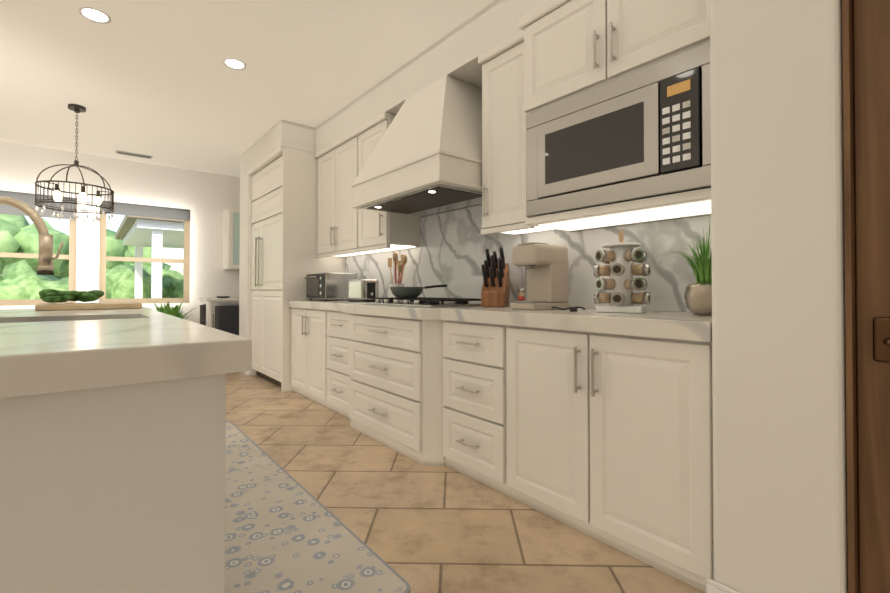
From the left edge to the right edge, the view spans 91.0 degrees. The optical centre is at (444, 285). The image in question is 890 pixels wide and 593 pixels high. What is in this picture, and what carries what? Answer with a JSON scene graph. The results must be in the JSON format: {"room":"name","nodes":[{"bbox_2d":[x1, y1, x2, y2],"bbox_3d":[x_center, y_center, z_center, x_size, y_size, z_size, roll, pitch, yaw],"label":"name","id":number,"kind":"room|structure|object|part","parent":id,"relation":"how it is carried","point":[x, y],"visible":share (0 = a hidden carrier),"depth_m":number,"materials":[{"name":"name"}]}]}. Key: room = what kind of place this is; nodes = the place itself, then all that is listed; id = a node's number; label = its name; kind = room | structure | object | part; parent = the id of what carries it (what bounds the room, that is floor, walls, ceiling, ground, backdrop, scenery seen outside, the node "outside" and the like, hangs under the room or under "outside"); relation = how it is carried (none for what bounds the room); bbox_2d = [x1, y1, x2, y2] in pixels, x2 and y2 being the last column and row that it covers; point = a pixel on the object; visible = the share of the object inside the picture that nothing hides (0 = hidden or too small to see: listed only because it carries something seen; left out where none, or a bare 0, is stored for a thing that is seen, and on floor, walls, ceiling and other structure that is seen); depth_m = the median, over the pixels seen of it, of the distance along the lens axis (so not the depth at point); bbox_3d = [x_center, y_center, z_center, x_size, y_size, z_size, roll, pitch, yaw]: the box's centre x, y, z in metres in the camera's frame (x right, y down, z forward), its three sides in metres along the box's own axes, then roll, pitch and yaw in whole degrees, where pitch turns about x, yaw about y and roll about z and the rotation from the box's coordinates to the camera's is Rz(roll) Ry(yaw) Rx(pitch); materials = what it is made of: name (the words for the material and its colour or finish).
{"room":"kitchen","nodes":[
{"label":"kitchen","id":0,"kind":"room"},
{"bbox_2d":[0,141,239,323],"bbox_3d":[-5.454,-0.286,4.745,7.150,2.720,0.150,1,-1,-39],"label":"wall","id":1,"kind":"structure","parent":0,"point":[206,199],"depth_m":5.82,"materials":[{"name":"white paint"}]},
{"bbox_2d":[0,190,76,305],"bbox_3d":[-5.346,-0.425,4.804,1.990,1.320,0.098,1,-1,-39],"label":"window","id":2,"kind":"structure","parent":1,"relation":"in","point":[28,199],"depth_m":5.21,"materials":[{"name":"brown"}]},
{"bbox_2d":[99,201,189,303],"bbox_3d":[-4.015,-0.413,5.894,1.010,1.320,0.098,1,-1,-39],"label":"window","id":3,"kind":"structure","parent":1,"relation":"in","point":[129,209],"depth_m":5.87,"materials":[{"name":"brown"}]},
{"bbox_2d":[223,208,239,269],"bbox_3d":[-2.904,-0.661,6.518,0.657,0.870,0.337,1,-1,-39],"label":"upper cabinet","id":4,"kind":"object","parent":1,"relation":"attached to","point":[231,237],"visible":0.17,"depth_m":6.26,"materials":[{"name":"white paint"}]},
{"bbox_2d":[239,149,249,374],"bbox_3d":[-2.209,-0.276,5.619,0.720,2.720,0.368,1,-1,-39],"label":"wall","id":5,"kind":"structure","parent":0,"point":[244,259],"depth_m":5.35,"materials":[{"name":"white paint"}]},
{"bbox_2d":[0,0,549,176],"bbox_3d":[-2.446,-1.594,1.084,7.150,0.348,9.650,1,-1,-39],"label":"ceiling","id":6,"kind":"structure","parent":0,"point":[160,82],"depth_m":3.31,"materials":[{"name":"beige paint"}]},
{"bbox_2d":[34,104,113,222],"bbox_3d":[-3.407,-1.124,4.046,0.564,1.059,0.564,1,-1,-39],"label":"chandelier","id":7,"kind":"object","parent":6,"relation":"hanging from","point":[76,108],"visible":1,"depth_m":4.01,"materials":[{"name":"grey metal"}]},
{"bbox_2d":[78,7,110,23],"bbox_3d":[-2.163,-1.666,2.705,0.160,0.006,0.160,1,-1,-39],"label":"recessed light","id":8,"kind":"object","parent":6,"relation":"in","point":[94,15],"visible":1,"depth_m":2.70,"materials":[{"name":"white"}]},
{"bbox_2d":[115,150,152,158],"bbox_3d":[-3.884,-1.633,5.471,0.380,0.009,0.140,1,-1,-39],"label":"ceiling vent","id":9,"kind":"object","parent":6,"relation":"in","point":[133,154],"visible":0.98,"depth_m":5.45,"materials":[{"name":"white metal"}]},
{"bbox_2d":[223,58,245,69],"bbox_3d":[-1.579,-1.659,3.287,0.160,0.006,0.160,1,-1,-39],"label":"recessed light","id":10,"kind":"object","parent":6,"relation":"in","point":[232,63],"visible":1,"depth_m":3.29,"materials":[{"name":"white"}]},
{"bbox_2d":[226,372,704,592],"bbox_3d":[-2.446,1.062,1.054,7.150,0.060,9.650,1,-1,-39],"label":"floor","id":11,"kind":"structure","parent":0,"point":[418,527],"depth_m":1.97,"materials":[{"name":"tile"}]},
{"bbox_2d":[0,375,225,592],"bbox_3d":[-1.598,0.608,1.370,1.176,0.855,2.184,1,-1,-39],"label":"kitchen island","id":12,"kind":"object","parent":11,"relation":"on","point":[112,445],"depth_m":0.79,"materials":[{"name":"white paint"}]},
{"bbox_2d":[0,307,251,398],"bbox_3d":[-1.598,0.148,1.375,1.256,0.065,2.264,1,-1,-39],"label":"island countertop","id":13,"kind":"structure","parent":12,"relation":"on","point":[49,352],"depth_m":0.83,"materials":[{"name":"white stone"}]},
{"bbox_2d":[0,196,63,274],"bbox_3d":[-1.561,-0.099,1.545,0.332,0.430,0.277,1,-1,-39],"label":"faucet","id":14,"kind":"object","parent":13,"relation":"on","point":[45,266],"visible":1,"depth_m":1.53,"materials":[{"name":"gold metal"}]},
{"bbox_2d":[35,302,141,310],"bbox_3d":[-1.890,0.111,2.340,0.425,0.029,0.280,1,-1,-39],"label":"cutting board","id":15,"kind":"object","parent":13,"relation":"on","point":[83,306],"visible":1,"depth_m":2.24,"materials":[{"name":"brown wood"}]},
{"bbox_2d":[39,289,103,302],"bbox_3d":[-1.952,0.055,2.296,0.260,0.072,0.215,1,-1,-39],"label":"cucumbers","id":16,"kind":"object","parent":15,"relation":"on","point":[51,295],"visible":1,"depth_m":2.23,"materials":[{"name":"green food"}]},
{"bbox_2d":[147,301,195,319],"bbox_3d":[-3.559,0.642,5.670,0.725,0.883,0.746,1,-1,-39],"label":"floor plant","id":17,"kind":"object","parent":11,"relation":"on","point":[172,311],"visible":0.19,"depth_m":5.57,"materials":[{"name":"green plant"}]},
{"bbox_2d":[200,304,205,325],"bbox_3d":[-3.057,0.653,5.113,0.440,0.850,0.440,0,-1,-24],"label":"chair","id":18,"kind":"object","parent":11,"relation":"on","point":[203,314],"visible":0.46,"depth_m":5.12,"materials":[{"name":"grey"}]},
{"bbox_2d":[199,298,238,335],"bbox_3d":[-2.940,0.637,6.303,0.967,0.910,0.601,1,-1,-39],"label":"buffet","id":19,"kind":"object","parent":11,"relation":"on","point":[222,314],"visible":0.19,"depth_m":5.93,"materials":[{"name":"white paint"}]},
{"bbox_2d":[247,147,345,392],"bbox_3d":[-1.728,-0.148,5.014,0.734,2.450,1.169,1,-1,-39],"label":"fridge","id":20,"kind":"object","parent":11,"relation":"on","point":[284,260],"visible":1,"depth_m":4.56,"materials":[{"name":"white paint"}]},
{"bbox_2d":[291,308,322,404],"bbox_3d":[-1.046,0.644,4.264,0.617,0.850,0.838,1,-1,-39],"label":"base cabinet","id":21,"kind":"object","parent":11,"relation":"on","point":[306,324],"depth_m":4.05,"materials":[{"name":"white paint"}]},
{"bbox_2d":[225,421,409,592],"bbox_3d":[-1.124,1.040,2.245,0.615,0.009,2.480,1,-1,-39],"label":"rug","id":22,"kind":"object","parent":11,"relation":"on","point":[285,532],"visible":0.56,"depth_m":1.76,"materials":[{"name":"grey carpet"}]},
{"bbox_2d":[323,310,340,412],"bbox_3d":[-0.625,0.638,3.750,0.617,0.850,0.490,1,-1,-39],"label":"base cabinet","id":23,"kind":"object","parent":11,"relation":"on","point":[330,318],"depth_m":3.68,"materials":[{"name":"white paint"}]},
{"bbox_2d":[339,312,438,465],"bbox_3d":[-0.159,0.630,3.118,0.697,0.850,1.080,1,-1,-39],"label":"base cabinet","id":24,"kind":"object","parent":11,"relation":"on","point":[389,366],"depth_m":2.78,"materials":[{"name":"white paint"}]},
{"bbox_2d":[288,300,711,341],"bbox_3d":[-0.139,0.171,3.075,0.728,0.065,3.834,1,-1,-39],"label":"countertop","id":25,"kind":"structure","parent":24,"relation":"on","point":[688,326],"depth_m":1.95,"materials":[{"name":"stone"}]},
{"bbox_2d":[304,272,356,300],"bbox_3d":[-1.150,0.018,4.368,0.381,0.270,0.450,1,-1,-39],"label":"toaster oven","id":26,"kind":"object","parent":25,"relation":"on","point":[326,286],"visible":0.92,"depth_m":4.20,"materials":[{"name":"silver metal"}]},
{"bbox_2d":[348,279,378,301],"bbox_3d":[-0.722,0.046,3.893,0.170,0.202,0.298,1,-1,-39],"label":"toaster","id":27,"kind":"object","parent":25,"relation":"on","point":[363,290],"visible":0.83,"depth_m":3.80,"materials":[{"name":"silver metal"}]},
{"bbox_2d":[388,252,406,300],"bbox_3d":[-0.409,-0.065,3.733,0.168,0.421,0.181,1,-1,-39],"label":"utensil crock","id":28,"kind":"object","parent":25,"relation":"on","point":[399,266],"visible":0.79,"depth_m":3.69,"materials":[{"name":"white ceramic"}]},
{"bbox_2d":[359,297,480,306],"bbox_3d":[-0.162,0.116,3.121,0.530,0.045,0.900,1,-1,-39],"label":"cooktop","id":29,"kind":"object","parent":25,"relation":"in","point":[424,302],"visible":0.96,"depth_m":2.91,"materials":[{"name":"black metal"}]},
{"bbox_2d":[390,284,446,297],"bbox_3d":[-0.217,0.044,3.203,0.364,0.099,0.320,1,-1,-39],"label":"pan","id":30,"kind":"object","parent":29,"relation":"on","point":[406,292],"visible":1,"depth_m":3.11,"materials":[{"name":"grey metal"}]},
{"bbox_2d":[481,246,509,306],"bbox_3d":[0.315,-0.053,2.743,0.143,0.374,0.370,0,-1,16],"label":"knife block","id":31,"kind":"object","parent":25,"relation":"on","point":[495,291],"visible":1,"depth_m":2.67,"materials":[{"name":"brown wood"}]},
{"bbox_2d":[518,289,524,300],"bbox_3d":[0.497,0.078,2.656,0.106,0.111,0.046,0,-1,9],"label":"spice jars","id":32,"kind":"object","parent":25,"relation":"on","point":[521,294],"visible":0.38,"depth_m":2.64,"materials":[{"name":"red glass"}]},
{"bbox_2d":[510,242,568,309],"bbox_3d":[0.505,-0.048,2.399,0.260,0.356,0.235,0,-1,-31],"label":"coffee maker","id":33,"kind":"object","parent":25,"relation":"on","point":[546,266],"visible":1,"depth_m":2.33,"materials":[{"name":"beige plastic"}]},
{"bbox_2d":[552,306,584,311],"bbox_3d":[0.607,0.118,2.208,0.124,0.021,0.173,1,-1,-39],"label":"cable","id":34,"kind":"object","parent":25,"relation":"on","point":[572,309],"visible":1,"depth_m":2.19,"materials":[{"name":"black plastic"}]},
{"bbox_2d":[594,231,649,312],"bbox_3d":[0.839,-0.066,2.082,0.252,0.385,0.252,1,-1,-39],"label":"spice rack","id":35,"kind":"object","parent":25,"relation":"on","point":[621,270],"visible":1,"depth_m":2.03,"materials":[{"name":"white plastic"}]},
{"bbox_2d":[658,223,711,315],"bbox_3d":[1.061,-0.076,1.816,0.393,0.398,0.431,1,-1,-39],"label":"plant","id":36,"kind":"object","parent":25,"relation":"on","point":[698,297],"visible":0.67,"depth_m":1.78,"materials":[{"name":"green plant"}]},
{"bbox_2d":[439,320,498,490],"bbox_3d":[0.372,0.624,2.532,0.617,0.850,0.500,1,-1,-39],"label":"base cabinet","id":37,"kind":"object","parent":11,"relation":"on","point":[468,351],"depth_m":2.34,"materials":[{"name":"white paint"}]},
{"bbox_2d":[499,325,713,592],"bbox_3d":[0.824,0.617,1.980,0.617,0.850,0.926,1,-1,-39],"label":"base cabinet","id":38,"kind":"object","parent":11,"relation":"on","point":[607,439],"depth_m":1.69,"materials":[{"name":"white paint"}]},
{"bbox_2d":[422,204,671,311],"bbox_3d":[-0.640,-0.290,4.389,0.150,2.720,6.500,1,-1,-39],"label":"wall","id":39,"kind":"structure","parent":0,"point":[463,208],"depth_m":3.40,"materials":[{"name":"white paint"}]},
{"bbox_2d":[315,130,376,255],"bbox_3d":[-0.925,-0.850,4.348,0.347,1.060,0.888,1,-1,-39],"label":"upper cabinet","id":40,"kind":"object","parent":39,"relation":"attached to","point":[336,162],"depth_m":4.21,"materials":[{"name":"white paint"}]},
{"bbox_2d":[355,112,421,251],"bbox_3d":[-0.487,-0.856,3.811,0.347,1.060,0.498,1,-1,-39],"label":"upper cabinet","id":41,"kind":"object","parent":39,"relation":"attached to","point":[375,231],"depth_m":3.67,"materials":[{"name":"white paint"}]},
{"bbox_2d":[351,75,481,216],"bbox_3d":[-0.114,-0.982,3.102,0.669,0.825,1.070,1,-1,-39],"label":"range hood","id":42,"kind":"object","parent":39,"relation":"attached to","point":[424,159],"visible":0.9,"depth_m":2.84,"materials":[{"name":"white paint"}]},
{"bbox_2d":[345,205,710,311],"bbox_3d":[0.135,-0.217,3.304,0.020,0.715,3.834,1,-1,-39],"label":"backsplash","id":43,"kind":"structure","parent":39,"relation":"attached to","point":[450,252],"depth_m":2.87,"materials":[{"name":"stone"}]},
{"bbox_2d":[599,262,609,278],"bbox_3d":[0.873,-0.073,2.378,0.007,0.120,0.075,1,-1,-39],"label":"electrical outlet plate","id":44,"kind":"object","parent":43,"relation":"attached to","point":[604,277],"visible":0.23,"depth_m":2.38,"materials":[{"name":"white plastic"}]},
{"bbox_2d":[478,32,578,233],"bbox_3d":[0.459,-0.870,2.600,0.417,1.060,0.426,1,-1,-39],"label":"upper cabinet","id":45,"kind":"object","parent":39,"relation":"attached to","point":[504,201],"depth_m":2.52,"materials":[{"name":"white paint"}]},
{"bbox_2d":[519,0,709,119],"bbox_3d":[0.881,-1.151,2.073,0.437,0.510,0.966,1,-1,-39],"label":"upper cabinet","id":46,"kind":"object","parent":39,"relation":"attached to","point":[551,52],"depth_m":1.97,"materials":[{"name":"white paint"}]},
{"bbox_2d":[526,42,710,216],"bbox_3d":[0.856,-0.627,2.046,0.387,0.532,0.922,1,-1,-39],"label":"microwave","id":47,"kind":"object","parent":46,"relation":"attached to","point":[643,133],"visible":0.81,"depth_m":1.85,"materials":[{"name":"silver plastic"}]},
{"bbox_2d":[710,0,847,592],"bbox_3d":[2.113,-0.335,0.504,0.810,2.720,3.000,1,-1,-39],"label":"wall","id":48,"kind":"structure","parent":0,"point":[778,343],"depth_m":1.26,"materials":[{"name":"white paint"}]},
{"bbox_2d":[706,578,739,592],"bbox_3d":[0.946,0.984,1.264,0.014,0.100,0.347,1,-1,-39],"label":"baseboard","id":49,"kind":"structure","parent":48,"relation":"attached to","point":[712,586],"depth_m":1.37,"materials":[{"name":"white"}]},
{"bbox_2d":[842,0,889,592],"bbox_3d":[1.380,-0.187,0.828,0.112,2.428,0.922,1,-1,-39],"label":"door","id":50,"kind":"structure","parent":48,"relation":"in","point":[866,76],"depth_m":1.15,"materials":[{"name":"brown wood"}]},
{"bbox_3d":[1.152,0.139,1.062,0.060,0.115,0.169,1,-1,-39],"label":"door handle","id":51,"kind":"part","parent":50,"relation":"part of","materials":[{"name":"brown metal"}]},
{"label":"outside","id":52,"kind":"structure","parent":0,"visible":0},
{"bbox_2d":[0,214,183,299],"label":"window","id":53,"kind":"structure","parent":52,"point":[132,236],"depth_m":11.72,"materials":[{"name":"green"}]}
]}

